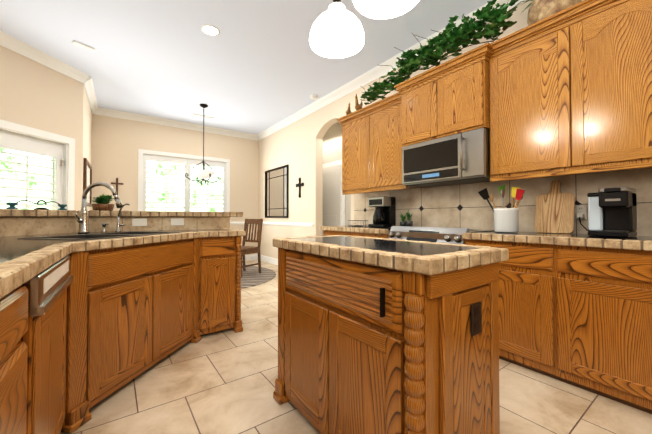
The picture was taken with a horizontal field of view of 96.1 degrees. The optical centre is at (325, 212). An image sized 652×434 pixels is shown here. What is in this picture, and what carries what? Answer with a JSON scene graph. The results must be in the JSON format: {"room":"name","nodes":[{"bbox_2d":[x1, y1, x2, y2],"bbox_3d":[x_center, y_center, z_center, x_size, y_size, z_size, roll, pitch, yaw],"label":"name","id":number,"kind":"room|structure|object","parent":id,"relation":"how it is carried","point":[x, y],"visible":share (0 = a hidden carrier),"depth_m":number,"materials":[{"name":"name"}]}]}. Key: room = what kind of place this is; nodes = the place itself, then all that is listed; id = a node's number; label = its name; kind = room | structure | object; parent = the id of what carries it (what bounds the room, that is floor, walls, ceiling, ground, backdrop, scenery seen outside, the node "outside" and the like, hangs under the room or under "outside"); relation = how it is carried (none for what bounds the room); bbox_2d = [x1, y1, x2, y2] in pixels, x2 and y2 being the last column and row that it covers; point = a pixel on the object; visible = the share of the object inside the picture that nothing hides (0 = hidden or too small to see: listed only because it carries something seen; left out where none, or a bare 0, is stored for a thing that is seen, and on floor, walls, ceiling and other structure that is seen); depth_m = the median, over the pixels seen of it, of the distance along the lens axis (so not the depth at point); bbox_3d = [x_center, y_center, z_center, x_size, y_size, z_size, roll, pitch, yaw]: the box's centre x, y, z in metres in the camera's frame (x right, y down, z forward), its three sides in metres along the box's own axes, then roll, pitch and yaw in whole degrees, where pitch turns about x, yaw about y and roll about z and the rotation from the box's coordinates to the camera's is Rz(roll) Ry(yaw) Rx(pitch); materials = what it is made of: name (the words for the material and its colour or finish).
{"room":"kitchen","nodes":[
{"label":"kitchen","id":0,"kind":"room"},
{"bbox_2d":[0,0,491,134],"bbox_3d":[-1.241,-2.000,1.743,6.406,0.050,10.030,1,-1,-36],"label":"ceiling","id":1,"kind":"structure","parent":0,"point":[256,67],"depth_m":3.48,"materials":[{"name":"grey paint"}]},
{"bbox_2d":[72,40,94,50],"bbox_3d":[-2.819,-1.939,3.408,0.060,0.021,0.200,-1,-1,34],"label":"ceiling vent","id":2,"kind":"object","parent":1,"relation":"in","point":[83,45],"visible":0.96,"depth_m":3.40,"materials":[{"name":"white metal"}]},
{"bbox_2d":[192,113,212,118],"bbox_3d":[-2.434,-1.908,5.802,0.400,0.013,0.080,1,-1,-40],"label":"ceiling vent","id":3,"kind":"object","parent":1,"relation":"in","point":[202,116],"visible":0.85,"depth_m":5.80,"materials":[{"name":"white"}]},
{"bbox_2d":[185,104,220,184],"bbox_3d":[-2.186,-1.208,5.230,0.451,1.429,0.451,0,-1,0],"label":"pendant chandelier","id":4,"kind":"object","parent":1,"relation":"hanging from","point":[203,174],"visible":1,"depth_m":5.17,"materials":[{"name":"black metal"}]},
{"bbox_2d":[201,24,219,35],"bbox_3d":[-1.237,-1.950,3.136,0.190,0.007,0.190,1,-1,-36],"label":"recessed light","id":5,"kind":"object","parent":1,"relation":"in","point":[212,30],"visible":1,"depth_m":3.13,"materials":[{"name":"white"}]},
{"bbox_2d":[310,95,317,99],"bbox_3d":[-0.200,-1.908,4.855,0.130,0.041,0.130,1,-1,-36],"label":"smoke detector","id":6,"kind":"object","parent":1,"relation":"attached to","point":[313,97],"visible":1,"depth_m":4.82,"materials":[{"name":"white plastic"}]},
{"bbox_2d":[309,0,364,57],"bbox_3d":[0.061,-1.460,1.650,0.310,1.028,0.310,1,-1,-36],"label":"pendant light","id":7,"kind":"object","parent":1,"relation":"hanging from","point":[337,31],"visible":1,"depth_m":1.61,"materials":[{"name":"frosted white glass"},{"name":"metal"}]},
{"bbox_2d":[353,0,418,18],"bbox_3d":[0.270,-1.465,1.294,0.310,1.028,0.310,1,-1,-36],"label":"pendant light","id":8,"kind":"object","parent":1,"relation":"hanging from","point":[380,9],"visible":1,"depth_m":1.39,"materials":[{"name":"white glass"}]},
{"bbox_2d":[0,0,582,258],"bbox_3d":[-1.039,-0.448,1.868,6.606,3.050,9.730,1,-1,-36],"label":"wall","id":9,"kind":"structure","parent":0,"point":[36,95],"depth_m":5.48,"materials":[{"name":"beige paint"}]},
{"bbox_2d":[0,119,74,209],"bbox_3d":[-3.591,0.043,3.472,0.150,2.115,1.080,0,-1,9],"label":"shutter","id":10,"kind":"object","parent":9,"relation":"attached to","point":[59,150],"visible":0.54,"depth_m":3.67,"materials":[{"name":"white wood"}]},
{"bbox_2d":[83,158,91,206],"bbox_3d":[-3.746,-0.443,4.610,0.051,0.680,0.950,1,-1,-36],"label":"picture frame","id":11,"kind":"object","parent":9,"relation":"attached to","point":[87,181],"visible":0.71,"depth_m":4.62,"materials":[{"name":"brown wood"}]},
{"bbox_2d":[111,178,122,194],"bbox_3d":[-3.964,-0.459,5.555,0.190,0.400,0.022,1,-1,-36],"label":"cross","id":12,"kind":"object","parent":9,"relation":"attached to","point":[116,183],"visible":0.73,"depth_m":5.55,"materials":[{"name":"brown wood"}]},
{"bbox_2d":[138,149,230,220],"bbox_3d":[-2.996,-0.491,6.325,1.840,1.505,0.180,1,-1,-36],"label":"window shutters","id":13,"kind":"object","parent":9,"relation":"attached to","point":[169,157],"visible":0.77,"depth_m":6.25,"materials":[{"name":"white wood"}]},
{"bbox_2d":[0,0,527,264],"bbox_3d":[-1.241,-0.450,1.721,5.806,3.050,9.430,1,-1,-36],"label":"crown molding","id":14,"kind":"structure","parent":9,"relation":"attached to","point":[7,41],"depth_m":4.59,"materials":[{"name":"white wood"}]},
{"bbox_2d":[265,165,287,217],"bbox_3d":[-1.103,-0.431,6.439,0.028,1.090,1.100,1,-1,-36],"label":"mirror","id":15,"kind":"object","parent":9,"relation":"attached to","point":[276,192],"visible":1,"depth_m":6.41,"materials":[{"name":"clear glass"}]},
{"bbox_2d":[296,178,303,197],"bbox_3d":[-0.507,-0.478,5.624,0.024,0.384,0.284,1,-1,-36],"label":"cross","id":16,"kind":"object","parent":9,"relation":"attached to","point":[299,184],"visible":0.96,"depth_m":5.61,"materials":[{"name":"black metal"}]},
{"bbox_2d":[323,159,344,235],"bbox_3d":[0.049,0.074,5.773,0.034,2.120,0.980,1,-1,-36],"label":"hall door","id":17,"kind":"structure","parent":9,"relation":"in","point":[333,206],"depth_m":5.63,"materials":[{"name":"white"}]},
{"bbox_2d":[341,112,368,194],"bbox_3d":[0.535,-0.759,3.915,0.347,0.960,0.617,1,-1,-36],"label":"upper cabinet","id":18,"kind":"object","parent":9,"relation":"attached to","point":[353,129],"depth_m":3.86,"materials":[{"name":"brown wood"}]},
{"bbox_2d":[346,101,351,114],"bbox_3d":[0.311,-1.412,4.038,0.099,0.204,0.170,1,-1,-36],"label":"rooster figurine","id":19,"kind":"object","parent":18,"relation":"on","point":[348,111],"visible":0.62,"depth_m":4.00,"materials":[{"name":"paint"}]},
{"bbox_2d":[355,94,362,109],"bbox_3d":[0.435,-1.432,3.875,0.216,0.240,0.106,1,-1,-36],"label":"rooster figurine","id":20,"kind":"object","parent":18,"relation":"on","point":[358,106],"visible":0.65,"depth_m":3.83,"materials":[{"name":"paint"}]},
{"bbox_2d":[365,100,422,191],"bbox_3d":[0.815,-0.764,3.531,0.347,0.960,0.618,1,-1,-36],"label":"upper cabinet","id":21,"kind":"object","parent":9,"relation":"attached to","point":[383,159],"depth_m":3.44,"materials":[{"name":"brown wood"}]},
{"bbox_2d":[397,76,428,147],"bbox_3d":[1.116,-1.004,3.056,0.423,0.595,0.506,1,-1,-36],"label":"upper cabinet","id":22,"kind":"object","parent":9,"relation":"attached to","point":[413,101],"depth_m":3.00,"materials":[{"name":"brown wood"}]},
{"bbox_2d":[429,52,488,139],"bbox_3d":[1.330,-1.008,2.761,0.423,0.595,0.506,1,-1,-36],"label":"upper cabinet","id":23,"kind":"object","parent":9,"relation":"attached to","point":[458,95],"depth_m":2.60,"materials":[{"name":"brown wood"}]},
{"bbox_2d":[402,128,489,187],"bbox_3d":[1.203,-0.497,2.887,0.465,0.415,0.858,1,-1,-36],"label":"over-the-range microwave","id":24,"kind":"object","parent":23,"relation":"attached to","point":[460,158],"visible":0.98,"depth_m":2.71,"materials":[{"name":"silver metal"}]},
{"bbox_2d":[354,168,651,235],"bbox_3d":[1.839,-0.075,2.409,0.001,0.520,4.830,1,-1,-36],"label":"tile backsplash","id":25,"kind":"structure","parent":9,"relation":"attached to","point":[460,206],"depth_m":2.79,"materials":[{"name":"beige tile"}]},
{"bbox_2d":[575,205,589,230],"bbox_3d":[1.975,0.047,2.157,0.074,0.217,0.236,1,-1,-36],"label":"outlet","id":26,"kind":"object","parent":25,"relation":"attached to","point":[580,212],"visible":0.92,"depth_m":2.23,"materials":[{"name":"beige plastic"}]},
{"bbox_2d":[486,24,557,180],"bbox_3d":[1.693,-0.814,2.324,0.347,1.044,0.619,1,-1,-36],"label":"upper cabinet","id":27,"kind":"object","parent":9,"relation":"attached to","point":[520,72],"depth_m":2.27,"materials":[{"name":"brown wood"}]},
{"bbox_2d":[360,0,518,104],"bbox_3d":[0.909,-1.537,2.955,0.527,0.341,1.758,1,-1,-36],"label":"ivy garland","id":28,"kind":"object","parent":27,"relation":"on","point":[443,42],"visible":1,"depth_m":2.61,"materials":[{"name":"green plant"}]},
{"bbox_2d":[553,0,651,175],"bbox_3d":[1.991,-0.820,1.913,0.347,1.044,0.681,1,-1,-36],"label":"upper cabinet","id":29,"kind":"object","parent":9,"relation":"attached to","point":[567,91],"depth_m":1.89,"materials":[{"name":"brown wood"}]},
{"bbox_2d":[508,0,581,25],"bbox_3d":[1.728,-1.708,2.277,0.580,0.593,0.629,1,-1,-36],"label":"pot","id":30,"kind":"object","parent":29,"relation":"on","point":[539,10],"visible":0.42,"depth_m":2.19,"materials":[{"name":"ceramic"}]},
{"bbox_2d":[60,260,651,433],"bbox_3d":[-0.756,1.105,2.051,7.606,0.050,10.030,1,-1,-36],"label":"floor","id":31,"kind":"structure","parent":0,"point":[220,382],"depth_m":1.68,"materials":[{"name":"tile"}]},
{"bbox_2d":[0,209,245,433],"bbox_3d":[-0.540,0.509,0.748,2.309,1.104,5.084,1,-1,-36],"label":"base cabinet","id":32,"kind":"object","parent":31,"relation":"on","point":[86,326],"visible":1,"depth_m":1.66,"materials":[{"name":"brown wood"}]},
{"bbox_2d":[6,200,66,209],"bbox_3d":[-2.218,-0.060,2.117,0.087,0.080,0.658,0,-1,9],"label":"candle holders","id":33,"kind":"object","parent":32,"relation":"on","point":[13,204],"visible":0.81,"depth_m":2.23,"materials":[{"name":"teal"}]},
{"bbox_2d":[91,194,113,210],"bbox_3d":[-2.015,-0.090,2.655,0.184,0.156,0.184,1,-1,-36],"label":"basket","id":34,"kind":"object","parent":32,"relation":"on","point":[102,202],"visible":0.94,"depth_m":2.61,"materials":[{"name":"brown wood"}]},
{"bbox_2d":[0,229,245,298],"bbox_3d":[-0.423,0.161,0.651,1.926,0.052,4.782,1,-1,-36],"label":"countertop","id":35,"kind":"structure","parent":32,"relation":"on","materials":[{"name":"tile"}]},
{"bbox_2d":[17,231,176,239],"bbox_3d":[-1.501,0.249,2.072,0.470,0.190,0.820,0,-1,9],"label":"sink basin","id":36,"kind":"object","parent":35,"relation":"in","point":[101,235],"visible":0.23,"depth_m":2.05,"materials":[{"name":"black metal"}]},
{"bbox_2d":[74,182,122,233],"bbox_3d":[-1.769,-0.038,2.290,0.299,0.399,0.189,1,-1,-36],"label":"faucet","id":37,"kind":"object","parent":35,"relation":"on","point":[83,219],"visible":1,"depth_m":2.27,"materials":[{"name":"silver metal"}]},
{"bbox_2d":[101,203,129,232],"bbox_3d":[-1.742,0.043,2.422,0.188,0.241,0.159,1,-1,-36],"label":"faucet","id":38,"kind":"object","parent":35,"relation":"on","point":[118,225],"visible":0.98,"depth_m":2.46,"materials":[{"name":"silver metal"}]},
{"bbox_2d":[241,265,275,288],"bbox_3d":[-2.127,1.118,5.115,2.480,0.011,2.480,1,-1,-36],"label":"braided rug","id":39,"kind":"object","parent":31,"relation":"on","point":[251,276],"visible":0.23,"depth_m":5.09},
{"bbox_2d":[241,219,262,276],"bbox_3d":[-1.510,0.615,5.364,0.474,1.000,0.527,-1,-1,33],"label":"dining chair","id":40,"kind":"object","parent":39,"relation":"on","point":[248,249],"visible":0.62,"depth_m":5.45,"materials":[{"name":"brown wood"}]},
{"bbox_2d":[273,235,508,433],"bbox_3d":[0.210,0.609,1.462,0.555,0.924,1.080,1,-1,-36],"label":"kitchen island","id":41,"kind":"object","parent":31,"relation":"on","point":[376,335],"visible":1,"depth_m":1.11,"materials":[{"name":"brown wood"}]},
{"bbox_2d":[273,235,508,275],"bbox_3d":[0.212,0.173,1.470,0.550,0.052,1.080,1,-1,-36],"label":"island countertop","id":42,"kind":"structure","parent":41,"relation":"on","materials":[{"name":"tile"}]},
{"bbox_2d":[388,226,493,243],"bbox_3d":[1.082,0.614,2.838,0.688,0.955,0.804,1,-1,-36],"label":"range","id":43,"kind":"object","parent":31,"relation":"on","point":[444,235],"visible":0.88,"depth_m":2.65,"materials":[{"name":"silver metal"}]},
{"bbox_2d":[320,226,651,413],"bbox_3d":[1.587,0.620,2.191,0.651,0.924,4.790,1,-1,-36],"label":"base cabinet","id":44,"kind":"object","parent":31,"relation":"on","point":[575,310],"visible":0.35,"depth_m":1.77,"materials":[{"name":"brown wood"}]},
{"bbox_2d":[348,220,367,225],"bbox_3d":[0.436,0.146,4.001,0.165,0.078,0.225,1,-1,-36],"label":"wire basket","id":45,"kind":"object","parent":44,"relation":"on","point":[356,220],"visible":1,"depth_m":4.01,"materials":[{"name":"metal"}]},
{"bbox_2d":[368,196,395,227],"bbox_3d":[0.679,-0.006,3.611,0.248,0.370,0.260,1,-1,-36],"label":"drip coffee maker","id":46,"kind":"object","parent":44,"relation":"on","point":[384,215],"visible":0.98,"depth_m":3.54,"materials":[{"name":"black plastic"}]},
{"bbox_2d":[400,209,412,225],"bbox_3d":[0.940,0.064,3.428,0.154,0.226,0.200,1,-1,-36],"label":"potted plants","id":47,"kind":"object","parent":44,"relation":"on","point":[407,222],"visible":0.9,"depth_m":3.39,"materials":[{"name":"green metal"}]},
{"bbox_2d":[320,226,651,250],"bbox_3d":[1.587,0.184,2.197,0.651,0.052,4.790,1,-1,-36],"label":"countertop","id":48,"kind":"structure","parent":44,"relation":"on","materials":[{"name":"beige tile"}]},
{"bbox_2d":[478,185,524,232],"bbox_3d":[1.486,-0.040,2.458,0.285,0.403,0.343,1,-1,-36],"label":"utensil crock","id":49,"kind":"object","parent":44,"relation":"on","point":[506,219],"visible":1,"depth_m":2.38,"materials":[{"name":"white ceramic"}]},
{"bbox_2d":[535,180,574,233],"bbox_3d":[1.821,-0.048,2.334,0.086,0.423,0.250,1,-1,-36],"label":"cutting board","id":50,"kind":"object","parent":44,"relation":"on","point":[555,210],"visible":0.94,"depth_m":2.32,"materials":[{"name":"brown wood"}]},
{"bbox_2d":[587,186,636,237],"bbox_3d":[1.882,-0.003,1.943,0.304,0.315,0.215,1,-1,-36],"label":"brewer","id":51,"kind":"object","parent":44,"relation":"on","point":[612,211],"visible":1,"depth_m":1.88,"materials":[{"name":"black plastic"}]},
{"label":"outside","id":52,"kind":"structure","parent":0,"visible":0},
{"bbox_2d":[0,148,222,211],"bbox_3d":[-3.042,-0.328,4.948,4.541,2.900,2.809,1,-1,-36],"label":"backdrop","id":53,"kind":"structure","parent":52,"point":[13,166],"depth_m":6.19,"materials":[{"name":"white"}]}
]}

